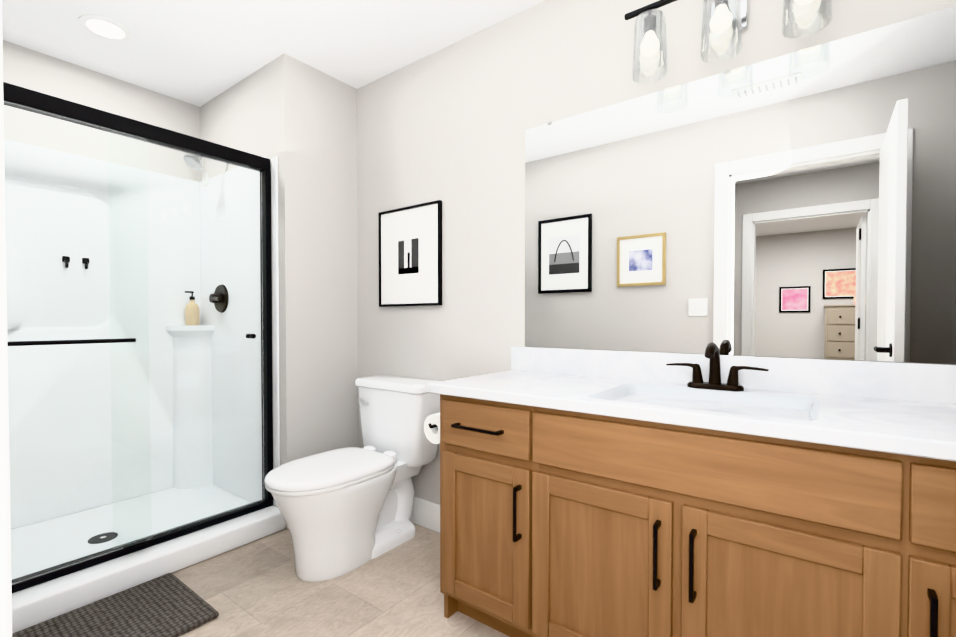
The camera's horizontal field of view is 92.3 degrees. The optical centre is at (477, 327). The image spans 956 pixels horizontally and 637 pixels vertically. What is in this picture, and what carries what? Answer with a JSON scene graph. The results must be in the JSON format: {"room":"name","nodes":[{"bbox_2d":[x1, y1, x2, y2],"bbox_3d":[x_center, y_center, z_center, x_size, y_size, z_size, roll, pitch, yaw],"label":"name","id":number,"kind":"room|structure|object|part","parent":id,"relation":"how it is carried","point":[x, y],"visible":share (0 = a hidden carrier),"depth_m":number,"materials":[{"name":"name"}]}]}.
{"room":"bathroom","nodes":[
{"label":"bathroom","id":0,"kind":"room"},
{"bbox_2d":[2,40,200,181],"bbox_3d":[-2.231,-0.175,2.439,0.120,2.440,1.364,1,1,37],"label":"wall","id":1,"kind":"structure","parent":0,"point":[27,68],"depth_m":2.50,"materials":[{"name":"grey paint"}]},
{"bbox_2d":[2,0,544,106],"bbox_3d":[-1.483,-1.386,-1.150,6.000,0.100,7.320,1,1,37],"label":"ceiling","id":2,"kind":"structure","parent":0,"point":[199,53],"depth_m":2.18,"materials":[{"name":"white paint"}]},
{"bbox_2d":[79,14,130,40],"bbox_3d":[-1.728,-1.386,2.134,0.190,0.008,0.190,1,1,37],"label":"recessed light","id":3,"kind":"object","parent":2,"relation":"in","point":[105,27],"visible":1,"depth_m":2.12,"materials":[{"name":"white plastic"}]},
{"bbox_2d":[200,53,357,528],"bbox_3d":[-1.291,-0.182,2.871,1.103,2.440,0.456,1,1,37],"label":"wall","id":4,"kind":"structure","parent":0,"point":[297,118],"depth_m":2.51,"materials":[{"name":"grey paint"}]},
{"bbox_2d":[172,523,508,636],"bbox_3d":[-0.498,1.111,1.517,4.023,0.100,1.940,1,1,37],"label":"floor","id":5,"kind":"structure","parent":0,"point":[258,588],"depth_m":1.80,"materials":[{"name":"tile"}]},
{"bbox_2d":[12,573,218,636],"bbox_3d":[-1.326,1.049,1.532,0.445,0.022,0.690,1,1,37],"label":"bath mat","id":6,"kind":"object","parent":5,"relation":"on","point":[169,605],"visible":0.94,"depth_m":1.65,"materials":[{"name":"grey fabric"}]},
{"bbox_2d":[3,82,285,633],"bbox_3d":[-1.754,0.005,2.159,0.980,2.090,1.244,1,1,37],"label":"shower","id":7,"kind":"object","parent":5,"relation":"on","point":[143,350],"depth_m":2.42,"materials":[{"name":"clear glass"}]},
{"bbox_3d":[-2.128,0.038,2.441,0.044,1.885,1.200,1,1,37],"label":"panel","id":8,"kind":"part","parent":7,"relation":"part of","materials":[{"name":"clear glass"}]},
{"bbox_2d":[264,375,440,581],"bbox_3d":[-0.581,0.674,2.129,0.486,0.805,0.797,1,1,37],"label":"toilet","id":9,"kind":"object","parent":5,"relation":"on","point":[343,511],"visible":0.94,"depth_m":2.04,"materials":[{"name":"white ceramic"}]},
{"bbox_2d":[430,390,955,636],"bbox_3d":[0.644,0.651,1.345,1.620,0.824,0.556,1,1,37],"label":"bathroom vanity","id":10,"kind":"object","parent":5,"relation":"on","point":[711,492],"depth_m":1.15,"materials":[{"name":"brown wood"}]},
{"bbox_2d":[424,413,439,443],"bbox_3d":[-0.121,0.388,1.787,0.138,0.112,0.179,1,1,37],"label":"toilet paper roll","id":11,"kind":"object","parent":10,"relation":"attached to","point":[432,427],"visible":0.42,"depth_m":1.76,"materials":[{"name":"white paper"}]},
{"bbox_2d":[430,370,955,453],"bbox_3d":[0.647,0.221,1.356,1.638,0.036,0.555,1,1,37],"label":"countertop","id":12,"kind":"structure","parent":10,"relation":"on","point":[845,417],"depth_m":1.15,"materials":[{"name":"white stone"}]},
{"bbox_2d":[578,382,821,421],"bbox_3d":[0.642,0.267,1.327,0.550,0.128,0.401,1,1,37],"label":"sink","id":13,"kind":"object","parent":12,"relation":"in","point":[768,403],"depth_m":1.42,"materials":[{"name":"white ceramic"}]},
{"bbox_2d":[666,342,769,389],"bbox_3d":[0.750,0.125,1.469,0.298,0.152,0.132,1,1,37],"label":"faucet","id":14,"kind":"object","parent":12,"relation":"on","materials":[{"name":"black metal"}]},
{"bbox_2d":[410,497,439,532],"bbox_3d":[-0.276,0.976,2.401,1.105,0.140,0.017,1,1,37],"label":"baseboard","id":15,"kind":"structure","parent":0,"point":[425,513],"depth_m":2.37,"materials":[{"name":"white"}]},
{"bbox_2d":[357,0,955,504],"bbox_3d":[0.442,-0.166,1.927,3.040,2.440,0.120,1,1,37],"label":"wall","id":16,"kind":"structure","parent":0,"point":[447,126],"depth_m":2.14,"materials":[{"name":"grey paint"}]},
{"bbox_2d":[378,200,441,306],"bbox_3d":[-0.368,-0.375,2.444,0.455,0.525,0.021,1,1,37],"label":"framed picture","id":17,"kind":"object","parent":16,"relation":"attached to","point":[410,255],"visible":0.96,"depth_m":2.43,"materials":[{"name":"black"}]},
{"bbox_2d":[624,0,831,83],"bbox_3d":[0.778,-0.971,1.455,0.600,0.245,0.208,1,1,37],"label":"sconce","id":18,"kind":"object","parent":16,"relation":"attached to","point":[728,18],"visible":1,"depth_m":1.47,"materials":[{"name":"glass"}]},
{"bbox_2d":[525,6,955,363],"bbox_3d":[0.836,-0.384,1.546,1.575,0.955,0.008,1,1,37],"label":"mirror","id":19,"kind":"object","parent":16,"relation":"attached to","point":[800,204],"visible":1,"depth_m":1.48,"materials":[{"name":"clear glass"}]},
{"bbox_2d":[511,346,955,401],"bbox_3d":[0.807,0.148,1.568,1.638,0.105,0.022,1,1,37],"label":"backsplash","id":20,"kind":"structure","parent":0,"relation":"attached to","point":[915,382],"depth_m":1.43,"materials":[{"name":"white stone"}]},
{"bbox_3d":[-0.997,-0.147,0.733,3.903,2.440,0.120,1,1,37],"label":"wall","id":21,"kind":"structure","parent":0,"visible":0},
{"bbox_2d":[0,0,11,636],"bbox_3d":[-0.093,0.022,0.055,0.970,2.125,0.156,1,1,37],"label":"door frame","id":22,"kind":"structure","parent":21,"relation":"attached to","point":[5,590],"depth_m":0.01,"materials":[{"name":"white"}]}
]}

